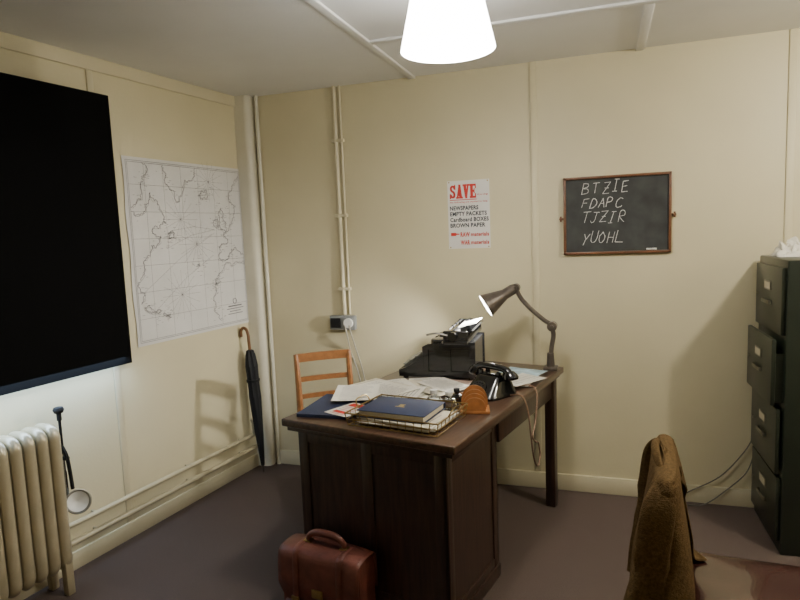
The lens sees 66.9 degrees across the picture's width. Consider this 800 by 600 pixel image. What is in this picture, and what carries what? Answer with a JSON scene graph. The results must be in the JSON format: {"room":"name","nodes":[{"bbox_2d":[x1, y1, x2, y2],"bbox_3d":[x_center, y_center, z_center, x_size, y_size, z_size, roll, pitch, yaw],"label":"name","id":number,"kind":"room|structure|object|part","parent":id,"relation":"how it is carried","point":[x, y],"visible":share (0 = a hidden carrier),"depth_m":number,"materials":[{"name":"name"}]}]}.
{"room":"office","nodes":[
{"label":"office","id":0,"kind":"room"},
{"bbox_2d":[0,48,256,552],"bbox_3d":[-2.058,0.191,1.802,0.120,2.390,4.900,1,7,25],"label":"wall","id":1,"kind":"structure","parent":0,"point":[186,400],"depth_m":3.19,"materials":[{"name":"beige paint"}]},
{"bbox_2d":[0,72,131,395],"bbox_3d":[-1.716,-0.243,2.281,0.032,1.303,1.550,1,7,25],"label":"roller blind","id":2,"kind":"object","parent":1,"relation":"attached to","point":[64,313],"visible":1,"depth_m":2.67,"materials":[{"name":"black fabric"}]},
{"bbox_2d":[52,406,91,513],"bbox_3d":[-1.477,0.696,2.681,0.190,0.477,0.106,3,8,38],"label":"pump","id":3,"kind":"object","parent":1,"relation":"attached to","point":[79,501],"visible":0.9,"depth_m":2.65,"materials":[{"name":"black painted metal"},{"name":"chrome"},{"name":"white plastic"}]},
{"bbox_2d":[67,489,91,513],"bbox_3d":[-1.430,0.882,2.680,0.108,0.103,0.098,-7,8,-37],"label":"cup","id":4,"kind":"object","parent":3,"relation":"on","point":[79,501],"depth_m":2.67,"materials":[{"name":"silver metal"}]},
{"bbox_2d":[85,69,133,522],"bbox_3d":[-1.428,0.025,2.984,0.008,2.240,0.035,1,7,25],"label":"trim","id":5,"kind":"structure","parent":1,"relation":"attached to","point":[88,73],"depth_m":3.05,"materials":[{"name":"beige wood"}]},
{"bbox_2d":[0,31,234,106],"bbox_3d":[-2.023,-0.969,1.691,0.014,0.065,4.800,1,7,25],"label":"trim","id":6,"kind":"structure","parent":1,"relation":"attached to","point":[11,42],"depth_m":2.94,"materials":[{"name":"beige wood"}]},
{"bbox_2d":[7,453,258,599],"bbox_3d":[-1.931,1.330,1.945,0.014,0.085,4.800,1,7,25],"label":"baseboard","id":7,"kind":"structure","parent":1,"relation":"attached to","point":[93,550],"depth_m":3.21,"materials":[{"name":"beige wood"}]},
{"bbox_2d":[69,433,254,528],"bbox_3d":[-1.243,0.953,3.341,0.057,0.028,1.400,1,7,25],"label":"pipe","id":8,"kind":"object","parent":1,"relation":"attached to","point":[94,513],"visible":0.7,"depth_m":3.17,"materials":[{"name":"beige metal"}]},
{"bbox_2d":[250,419,254,433],"bbox_3d":[-0.951,0.819,3.920,0.032,0.095,0.032,0,7,19],"label":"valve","id":9,"kind":"object","parent":8,"relation":"on","point":[251,420],"visible":0.65,"depth_m":3.91,"materials":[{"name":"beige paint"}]},
{"bbox_2d":[71,444,257,546],"bbox_3d":[-1.239,1.037,3.350,0.058,0.032,1.400,1,7,25],"label":"pipe","id":10,"kind":"object","parent":1,"relation":"attached to","point":[96,530],"visible":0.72,"depth_m":3.19,"materials":[{"name":"beige metal"}]},
{"bbox_2d":[121,155,248,346],"bbox_3d":[-1.185,-0.302,3.482,0.006,1.000,0.903,1,7,25],"label":"map","id":11,"kind":"object","parent":1,"relation":"attached to","point":[184,220],"visible":1,"depth_m":3.41,"materials":[{"name":"paper"}]},
{"bbox_2d":[0,0,799,96],"bbox_3d":[0.042,-1.067,1.075,5.800,0.100,5.100,0,7,19],"label":"ceiling","id":12,"kind":"structure","parent":0,"point":[230,47],"depth_m":2.69,"materials":[{"name":"paint"}]},
{"bbox_2d":[304,0,414,78],"bbox_3d":[-0.665,-1.006,1.294,0.040,0.012,4.650,0,7,19],"label":"trim","id":13,"kind":"structure","parent":12,"relation":"attached to","point":[316,4],"depth_m":2.68,"materials":[{"name":"paint"}]},
{"bbox_2d":[401,0,495,62],"bbox_3d":[0.152,-0.973,1.984,0.314,0.295,0.314,0,7,19],"label":"pendant lamp","id":14,"kind":"object","parent":12,"relation":"hanging from","point":[435,31],"visible":1,"depth_m":1.91,"materials":[{"name":"white plastic"}]},
{"bbox_2d":[369,0,673,44],"bbox_3d":[1.438,-1.200,2.279,3.320,0.012,0.040,0,7,19],"label":"trim","id":15,"kind":"structure","parent":12,"relation":"attached to","point":[635,2],"depth_m":2.53,"materials":[{"name":"paint"}]},
{"bbox_2d":[636,3,654,50],"bbox_3d":[1.118,-1.241,2.769,0.040,0.012,0.690,0,7,19],"label":"trim","id":16,"kind":"structure","parent":12,"relation":"attached to","point":[648,9],"depth_m":2.71,"materials":[{"name":"paint"}]},
{"bbox_2d":[24,462,799,599],"bbox_3d":[0.141,1.406,1.348,5.800,0.100,5.100,0,7,19],"label":"floor","id":17,"kind":"structure","parent":0,"point":[225,544],"depth_m":2.91,"materials":[{"name":"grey carpet"}]},
{"bbox_2d":[0,423,75,599],"bbox_3d":[-1.590,0.926,2.416,0.155,0.757,0.490,1,7,25],"label":"radiator","id":18,"kind":"object","parent":17,"relation":"on","point":[35,537],"visible":1,"depth_m":2.46,"materials":[{"name":"metal"}]},
{"bbox_2d":[239,326,264,471],"bbox_3d":[-0.941,0.640,3.879,0.115,0.953,0.086,4,9,43],"label":"umbrella","id":19,"kind":"object","parent":17,"relation":"on","point":[251,365],"visible":1,"depth_m":3.84,"materials":[{"name":"black fabric"}]},
{"bbox_3d":[-0.980,0.284,3.843,0.073,0.235,0.020,-3,6,19],"label":"handle","id":20,"kind":"part","parent":19,"relation":"part of","materials":[{"name":"brown wood"}]},
{"bbox_2d":[293,349,352,411],"bbox_3d":[-0.362,0.735,3.290,0.360,0.849,0.458,-4,7,-17],"label":"dining chair","id":21,"kind":"object","parent":17,"relation":"on","point":[342,353],"visible":0.38,"depth_m":3.44,"materials":[{"name":"brown wood"}]},
{"bbox_3d":[-0.558,0.729,3.420,0.040,0.848,0.084,-4,7,-17],"label":"leg","id":22,"kind":"part","parent":21,"relation":"part of","materials":[{"name":"brown wood"}]},
{"bbox_3d":[-0.426,0.534,3.449,0.312,0.026,0.031,-4,7,-17],"label":"rail","id":23,"kind":"part","parent":21,"relation":"part of","materials":[{"name":"brown wood"}]},
{"bbox_3d":[-0.442,0.317,3.449,0.312,0.048,0.031,-4,7,-17],"label":"rail","id":24,"kind":"part","parent":21,"relation":"part of","materials":[{"name":"brown wood"}]},
{"bbox_3d":[-0.433,0.438,3.447,0.312,0.028,0.031,-4,7,-17],"label":"rail","id":25,"kind":"part","parent":21,"relation":"part of","materials":[{"name":"brown wood"}]},
{"bbox_3d":[-0.276,0.708,3.507,0.040,0.848,0.084,-4,7,-17],"label":"leg","id":26,"kind":"part","parent":21,"relation":"part of","materials":[{"name":"brown wood"}]},
{"bbox_2d":[278,529,377,599],"bbox_3d":[-0.288,1.078,2.371,0.373,0.361,0.156,1,7,28],"label":"briefcase","id":27,"kind":"object","parent":17,"relation":"on","point":[311,566],"visible":1,"depth_m":2.32,"materials":[{"name":"brown leather"}]},
{"bbox_3d":[-0.289,0.929,2.363,0.189,0.062,0.028,1,7,28],"label":"handle","id":28,"kind":"part","parent":27,"relation":"part of","materials":[{"name":"brown leather"}]},
{"bbox_2d":[281,361,563,599],"bbox_3d":[0.205,0.799,2.897,0.792,0.760,1.330,2,7,31],"label":"desk","id":29,"kind":"object","parent":17,"relation":"on","point":[426,506],"visible":0.66,"depth_m":2.36,"materials":[{"name":"brown wood"}]},
{"bbox_2d":[296,394,372,419],"bbox_3d":[-0.269,0.459,2.620,0.240,0.014,0.310,0,7,17],"label":"folder","id":30,"kind":"object","parent":29,"relation":"on","point":[317,409],"visible":0.62,"depth_m":2.58,"materials":[{"name":"blue cardboard"}]},
{"bbox_2d":[325,402,363,416],"bbox_3d":[-0.210,0.457,2.525,0.130,0.002,0.170,3,8,41],"label":"paper","id":31,"kind":"object","parent":30,"relation":"on","point":[339,411],"visible":0.7,"depth_m":2.52,"materials":[{"name":"white paper"}]},
{"bbox_2d":[344,394,467,436],"bbox_3d":[0.028,0.436,2.385,0.429,0.081,0.292,1,7,28],"label":"wire tray","id":32,"kind":"object","parent":29,"relation":"on","point":[465,403],"visible":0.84,"depth_m":2.31,"materials":[{"name":"gold metal"}]},
{"bbox_3d":[-0.154,0.408,2.478,0.019,0.032,0.105,1,7,28],"label":"tray handle","id":33,"kind":"part","parent":32,"relation":"part of","materials":[{"name":"gold metal"}]},
{"bbox_2d":[357,421,428,432],"bbox_3d":[0.024,0.469,2.392,0.320,0.004,0.220,2,7,31],"label":"paper","id":34,"kind":"object","parent":32,"relation":"in","point":[357,421],"visible":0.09,"depth_m":2.25,"materials":[{"name":"white paper"}]},
{"bbox_2d":[359,415,455,431],"bbox_3d":[0.035,0.466,2.379,0.320,0.004,0.220,1,7,27],"label":"paper","id":35,"kind":"object","parent":34,"relation":"on","point":[455,415],"visible":0.11,"depth_m":2.29,"materials":[{"name":"white paper"}]},
{"bbox_2d":[361,419,448,429],"bbox_3d":[0.035,0.460,2.387,0.320,0.004,0.220,1,7,26],"label":"paper","id":36,"kind":"object","parent":35,"relation":"on","point":[435,428],"visible":0.13,"depth_m":2.31,"materials":[{"name":"white paper"}]},
{"bbox_2d":[430,412,458,428],"bbox_3d":[0.039,0.455,2.389,0.320,0.004,0.220,2,7,32],"label":"paper","id":37,"kind":"object","parent":36,"relation":"on","point":[434,426],"visible":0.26,"depth_m":2.29,"materials":[{"name":"white paper"}]},
{"bbox_2d":[357,410,452,428],"bbox_3d":[0.024,0.452,2.381,0.320,0.005,0.220,2,7,32],"label":"paper","id":38,"kind":"object","parent":37,"relation":"on","point":[442,415],"visible":0.23,"depth_m":2.30,"materials":[{"name":"grey paper"}]},
{"bbox_2d":[357,396,444,423],"bbox_3d":[0.006,0.432,2.398,0.290,0.029,0.212,1,7,26],"label":"book","id":39,"kind":"object","parent":38,"relation":"on","point":[419,410],"visible":0.95,"depth_m":2.36,"materials":[{"name":"blue fabric"}]},
{"bbox_3d":[0.191,0.464,2.860,0.758,0.020,1.300,2,7,31],"label":"moulding","id":40,"kind":"part","parent":29,"relation":"part of","materials":[{"name":"brown wood"}]},
{"bbox_2d":[427,389,441,400],"bbox_3d":[0.143,0.417,2.547,0.065,0.081,0.065,0,7,19],"label":"ink bottle","id":41,"kind":"object","parent":29,"relation":"on","point":[433,392],"visible":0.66,"depth_m":2.53,"materials":[{"name":"clear glass"}]},
{"bbox_3d":[0.144,0.424,2.548,0.065,0.065,0.065,0,7,19],"label":"bottle glass","id":42,"kind":"part","parent":41,"relation":"part of","materials":[{"name":"clear glass"}]},
{"bbox_2d":[399,318,484,379],"bbox_3d":[0.224,0.244,3.189,0.400,0.278,0.500,0,7,17],"label":"typewriter","id":43,"kind":"object","parent":29,"relation":"on","point":[452,353],"visible":0.98,"depth_m":3.04,"materials":[{"name":"black metal"}]},
{"bbox_3d":[0.179,0.169,2.950,0.106,0.023,0.017,-2,6,3],"label":"return lever","id":44,"kind":"part","parent":43,"relation":"part of","materials":[{"name":"silver metal"}]},
{"bbox_3d":[0.257,0.175,2.934,0.042,0.042,0.050,0,7,17],"label":"platen knob","id":45,"kind":"part","parent":43,"relation":"part of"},
{"bbox_2d":[442,390,456,411],"bbox_3d":[0.203,0.418,2.511,0.065,0.081,0.065,0,7,19],"label":"ink bottle","id":46,"kind":"object","parent":29,"relation":"on","point":[448,393],"visible":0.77,"depth_m":2.49,"materials":[{"name":"clear glass"}]},
{"bbox_2d":[452,388,461,404],"bbox_3d":[0.244,0.413,2.598,0.055,0.068,0.055,0,7,19],"label":"ink bottle","id":47,"kind":"object","parent":29,"relation":"on","point":[456,394],"visible":0.68,"depth_m":2.58,"materials":[{"name":"black glass"}]},
{"bbox_2d":[451,379,471,392],"bbox_3d":[0.278,0.416,2.860,0.230,0.003,0.270,2,7,31],"label":"blotter","id":48,"kind":"object","parent":29,"relation":"on","point":[460,381],"visible":0.12,"depth_m":2.95,"materials":[{"name":"beige paper"}]},
{"bbox_3d":[0.169,0.412,2.890,0.160,0.003,0.220,0,7,21],"label":"paper","id":49,"kind":"object","parent":48,"relation":"on","visible":0},
{"bbox_2d":[409,377,440,386],"bbox_3d":[0.132,0.405,2.946,0.160,0.002,0.220,-3,6,-4],"label":"paper","id":50,"kind":"object","parent":49,"relation":"on","point":[428,378],"visible":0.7,"depth_m":3.03,"materials":[{"name":"grey paper"}]},
{"bbox_2d":[424,386,467,395],"bbox_3d":[0.208,0.412,2.820,0.220,0.003,0.160,-8,8,-40],"label":"paper","id":51,"kind":"object","parent":49,"relation":"on","point":[427,390],"visible":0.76,"depth_m":2.78,"materials":[{"name":"grey paper"}]},
{"bbox_2d":[417,377,468,390],"bbox_3d":[0.204,0.402,2.891,0.160,0.003,0.220,-6,7,-31],"label":"paper","id":52,"kind":"object","parent":51,"relation":"on","point":[441,384],"visible":0.95,"depth_m":2.89,"materials":[{"name":"grey paper"}]},
{"bbox_2d":[460,385,489,413],"bbox_3d":[0.307,0.408,2.489,0.120,0.098,0.100,-2,6,6],"label":"rack","id":53,"kind":"object","parent":29,"relation":"on","point":[476,398],"visible":0.88,"depth_m":2.47,"materials":[{"name":"orange wood"}]},
{"bbox_2d":[468,362,540,466],"bbox_3d":[0.470,0.536,2.741,0.357,0.505,0.245,-2,6,6],"label":"telephone","id":54,"kind":"object","parent":29,"relation":"on","point":[497,386],"visible":0.85,"depth_m":2.68,"materials":[{"name":"plastic"}]},
{"bbox_3d":[0.550,0.590,2.783,0.151,0.383,0.214,1,7,24],"label":"cord","id":55,"kind":"part","parent":54,"relation":"part of","materials":[{"name":"brown fabric"}]},
{"bbox_2d":[479,283,557,370],"bbox_3d":[0.619,0.143,3.149,0.402,0.455,0.127,-1,6,8],"label":"desk lamp","id":56,"kind":"object","parent":29,"relation":"on","point":[492,301],"visible":0.99,"depth_m":3.13,"materials":[{"name":"metal"}]},
{"bbox_3d":[0.511,0.004,3.142,0.200,0.164,0.125,-1,6,12],"label":"lamp shade","id":57,"kind":"part","parent":56,"relation":"part of","materials":[{"name":"metal"}]},
{"bbox_3d":[0.693,0.033,3.147,0.199,0.212,0.025,-1,6,14],"label":"arm","id":58,"kind":"part","parent":56,"relation":"part of"},
{"bbox_3d":[0.790,0.227,3.146,0.040,0.178,0.025,0,7,19],"label":"arm","id":59,"kind":"part","parent":56,"relation":"part of"},
{"bbox_2d":[499,367,546,375],"bbox_3d":[0.587,0.372,3.032,0.210,0.005,0.270,2,8,37],"label":"paper","id":60,"kind":"object","parent":29,"relation":"on","point":[515,369],"visible":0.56,"depth_m":3.09,"materials":[{"name":"grey paper"}]},
{"bbox_2d":[512,373,545,385],"bbox_3d":[0.578,0.383,2.910,0.220,0.005,0.150,-7,8,-39],"label":"paper","id":61,"kind":"object","parent":60,"relation":"on","point":[524,378],"visible":0.67,"depth_m":2.91,"materials":[{"name":"grey paper"}]},
{"bbox_3d":[0.812,0.762,3.248,0.052,0.708,0.052,2,7,31],"label":"leg","id":62,"kind":"part","parent":29,"relation":"part of","materials":[{"name":"brown wood"}]},
{"bbox_3d":[-0.025,0.439,2.764,0.285,0.003,0.200,2,8,33],"label":"paper","id":63,"kind":"object","parent":29,"relation":"on","visible":0},
{"bbox_3d":[-0.064,0.429,2.833,0.200,0.003,0.285,-7,8,-35],"label":"paper","id":64,"kind":"object","parent":63,"relation":"on","visible":0},
{"bbox_3d":[-0.010,0.423,2.847,0.285,0.003,0.200,0,7,21],"label":"paper","id":65,"kind":"object","parent":64,"relation":"on","visible":0},
{"bbox_2d":[365,380,421,385],"bbox_3d":[-0.044,0.413,2.925,0.285,0.003,0.200,-2,6,7],"label":"paper","id":66,"kind":"object","parent":65,"relation":"on","point":[411,381],"visible":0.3,"depth_m":2.98,"materials":[{"name":"white paper"}]},
{"bbox_2d":[387,378,424,391],"bbox_3d":[-0.025,0.414,2.878,0.200,0.003,0.285,-4,7,-19],"label":"paper","id":67,"kind":"object","parent":66,"relation":"on","point":[402,380],"visible":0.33,"depth_m":2.98,"materials":[{"name":"grey paper"}]},
{"bbox_2d":[352,378,410,385],"bbox_3d":[-0.092,0.413,2.883,0.200,0.003,0.285,-8,9,-43],"label":"paper","id":68,"kind":"object","parent":67,"relation":"on","point":[374,379],"visible":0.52,"depth_m":2.98,"materials":[{"name":"grey paper"}]},
{"bbox_2d":[379,386,426,397],"bbox_3d":[-0.038,0.419,2.781,0.285,0.003,0.200,0,7,17],"label":"paper","id":69,"kind":"object","parent":68,"relation":"on","point":[415,393],"visible":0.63,"depth_m":2.73,"materials":[{"name":"grey paper"}]},
{"bbox_2d":[359,379,419,396],"bbox_3d":[-0.079,0.412,2.828,0.200,0.005,0.285,-8,8,-40],"label":"paper","id":70,"kind":"object","parent":69,"relation":"on","point":[386,387],"visible":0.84,"depth_m":2.82,"materials":[{"name":"grey paper"}]},
{"bbox_2d":[331,384,379,400],"bbox_3d":[-0.197,0.419,2.748,0.200,0.005,0.270,-2,6,1],"label":"paper","id":71,"kind":"object","parent":70,"relation":"on","point":[343,392],"visible":0.98,"depth_m":2.75,"materials":[{"name":"grey paper"}]},
{"bbox_2d":[692,551,799,599],"bbox_3d":[0.992,0.870,1.677,0.503,0.825,0.462,0,7,23],"label":"table","id":72,"kind":"object","parent":17,"relation":"on","point":[720,577],"visible":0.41,"depth_m":1.74,"materials":[{"name":"brown wood"}]},
{"bbox_2d":[623,434,706,599],"bbox_3d":[0.768,0.688,1.743,0.234,0.573,0.535,0,7,23],"label":"jacket","id":73,"kind":"object","parent":72,"relation":"on","point":[661,552],"visible":1,"depth_m":1.54,"materials":[{"name":"brown fabric"}]},
{"bbox_2d":[747,255,799,556],"bbox_3d":[2.008,0.459,2.771,0.684,1.320,0.460,0,7,18],"label":"filing cabinet","id":74,"kind":"object","parent":17,"relation":"on","point":[773,355],"visible":1,"depth_m":2.69,"materials":[{"name":"green metal"}]},
{"bbox_3d":[1.683,0.314,2.856,0.014,0.018,0.120,0,7,18],"label":"handle","id":75,"kind":"part","parent":74,"relation":"part of","materials":[{"name":"silver metal"}]},
{"bbox_3d":[1.718,0.623,2.883,0.014,0.018,0.120,0,7,18],"label":"handle","id":76,"kind":"part","parent":74,"relation":"part of","materials":[{"name":"silver metal"}]},
{"bbox_3d":[1.738,0.933,2.914,0.014,0.018,0.120,0,7,18],"label":"handle","id":77,"kind":"part","parent":74,"relation":"part of","materials":[{"name":"silver metal"}]},
{"bbox_3d":[1.855,0.294,2.799,0.350,0.295,0.424,0,7,18],"label":"drawer","id":78,"kind":"part","parent":74,"relation":"part of","materials":[{"name":"green metal"}]},
{"bbox_3d":[1.732,0.605,2.876,0.018,0.295,0.424,0,7,18],"label":"drawer","id":79,"kind":"part","parent":74,"relation":"part of","materials":[{"name":"green metal"}]},
{"bbox_3d":[1.753,0.915,2.908,0.018,0.295,0.424,0,7,18],"label":"drawer","id":80,"kind":"part","parent":74,"relation":"part of","materials":[{"name":"green metal"}]},
{"bbox_3d":[1.701,0.004,2.812,0.014,0.018,0.120,0,7,18],"label":"handle","id":81,"kind":"part","parent":74,"relation":"part of","materials":[{"name":"silver metal"}]},
{"bbox_3d":[1.715,-0.015,2.805,0.018,0.295,0.424,0,7,18],"label":"drawer","id":82,"kind":"part","parent":74,"relation":"part of","materials":[{"name":"green metal"}]},
{"bbox_2d":[769,236,799,256],"bbox_3d":[1.835,-0.252,2.826,0.171,0.090,0.223,0,7,19],"label":"crumpled paper","id":83,"kind":"object","parent":74,"relation":"on","point":[791,248],"visible":1,"depth_m":2.79,"materials":[{"name":"white paper"}]},
{"bbox_2d":[253,28,799,488],"bbox_3d":[0.937,-0.108,3.416,5.600,2.390,0.150,0,7,19],"label":"wall","id":84,"kind":"structure","parent":0,"point":[647,346],"depth_m":3.34,"materials":[{"name":"beige paint"}]},
{"bbox_2d":[233,95,276,465],"bbox_3d":[-0.941,-0.090,3.933,0.110,2.390,0.088,0,7,19],"label":"pipe","id":85,"kind":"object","parent":84,"relation":"attached to","point":[244,118],"depth_m":3.88,"materials":[{"name":"metal"}]},
{"bbox_2d":[253,95,280,463],"bbox_3d":[-0.858,-0.092,3.921,0.026,2.390,0.026,0,7,19],"label":"trim","id":86,"kind":"structure","parent":84,"relation":"attached to","point":[256,111],"depth_m":3.90,"materials":[{"name":"paint"}]},
{"bbox_2d":[331,85,351,314],"bbox_3d":[-0.362,-0.595,3.698,0.080,1.380,0.028,0,7,19],"label":"conduit","id":87,"kind":"object","parent":84,"relation":"attached to","point":[335,140],"visible":1,"depth_m":3.69,"materials":[{"name":"beige metal"}]},
{"bbox_2d":[330,315,356,329],"bbox_3d":[-0.356,0.141,3.772,0.170,0.090,0.055,0,7,19],"label":"wall socket","id":88,"kind":"object","parent":84,"relation":"attached to","point":[337,322],"visible":1,"depth_m":3.76,"materials":[{"name":"grey plastic"}]},
{"bbox_2d":[344,325,360,381],"bbox_3d":[-0.172,0.640,3.705,0.358,0.984,0.085,4,9,43],"label":"power cable","id":89,"kind":"object","parent":88,"relation":"hanging from","point":[344,325],"visible":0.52,"depth_m":3.78,"materials":[{"name":"beige plastic"}]},
{"bbox_2d":[349,326,364,380],"bbox_3d":[-0.112,0.630,3.706,0.407,0.969,0.076,2,7,32],"label":"power cable","id":90,"kind":"object","parent":88,"relation":"hanging from","point":[349,326],"visible":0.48,"depth_m":3.77,"materials":[{"name":"beige plastic"}]},
{"bbox_2d":[447,179,490,248],"bbox_3d":[0.395,-0.491,3.470,0.243,0.388,0.003,0,7,19],"label":"poster","id":91,"kind":"object","parent":84,"relation":"attached to","point":[468,200],"visible":1,"depth_m":3.47,"materials":[{"name":"paper"}]},
{"bbox_2d":[280,449,753,507],"bbox_3d":[1.255,1.041,3.362,4.370,0.095,0.018,0,7,19],"label":"baseboard","id":92,"kind":"structure","parent":84,"relation":"attached to","point":[740,497],"depth_m":3.40,"materials":[{"name":"beige wood"}]},
{"bbox_2d":[529,61,541,471],"bbox_3d":[0.761,-0.145,3.387,0.035,2.295,0.008,0,7,19],"label":"trim","id":93,"kind":"structure","parent":84,"relation":"attached to","point":[532,65],"depth_m":3.36,"materials":[{"name":"beige paint"}]},
{"bbox_2d":[559,171,675,254],"bbox_3d":[1.147,-0.454,3.210,0.584,0.415,0.020,0,7,19],"label":"blackboard","id":94,"kind":"object","parent":84,"relation":"attached to","point":[621,213],"visible":1,"depth_m":3.21,"materials":[{"name":"stone"}]},
{"bbox_2d":[687,441,750,492],"bbox_3d":[1.581,0.890,3.215,0.544,0.402,0.011,0,7,16],"label":"power cable","id":95,"kind":"object","parent":84,"relation":"attached to","point":[750,441],"visible":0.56,"depth_m":3.18,"materials":[{"name":"grey plastic"}]},
{"bbox_2d":[687,460,751,505],"bbox_3d":[1.673,0.941,3.177,0.348,0.302,0.016,-1,6,10],"label":"power cable","id":96,"kind":"object","parent":84,"relation":"attached to","point":[751,460],"visible":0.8,"depth_m":3.18,"materials":[{"name":"grey plastic"}]},
{"bbox_2d":[784,28,798,243],"bbox_3d":[1.917,-0.149,2.998,0.035,2.295,0.008,0,7,19],"label":"trim","id":97,"kind":"structure","parent":84,"relation":"attached to","point":[793,47],"depth_m":2.92,"materials":[{"name":"beige paint"}]}
]}

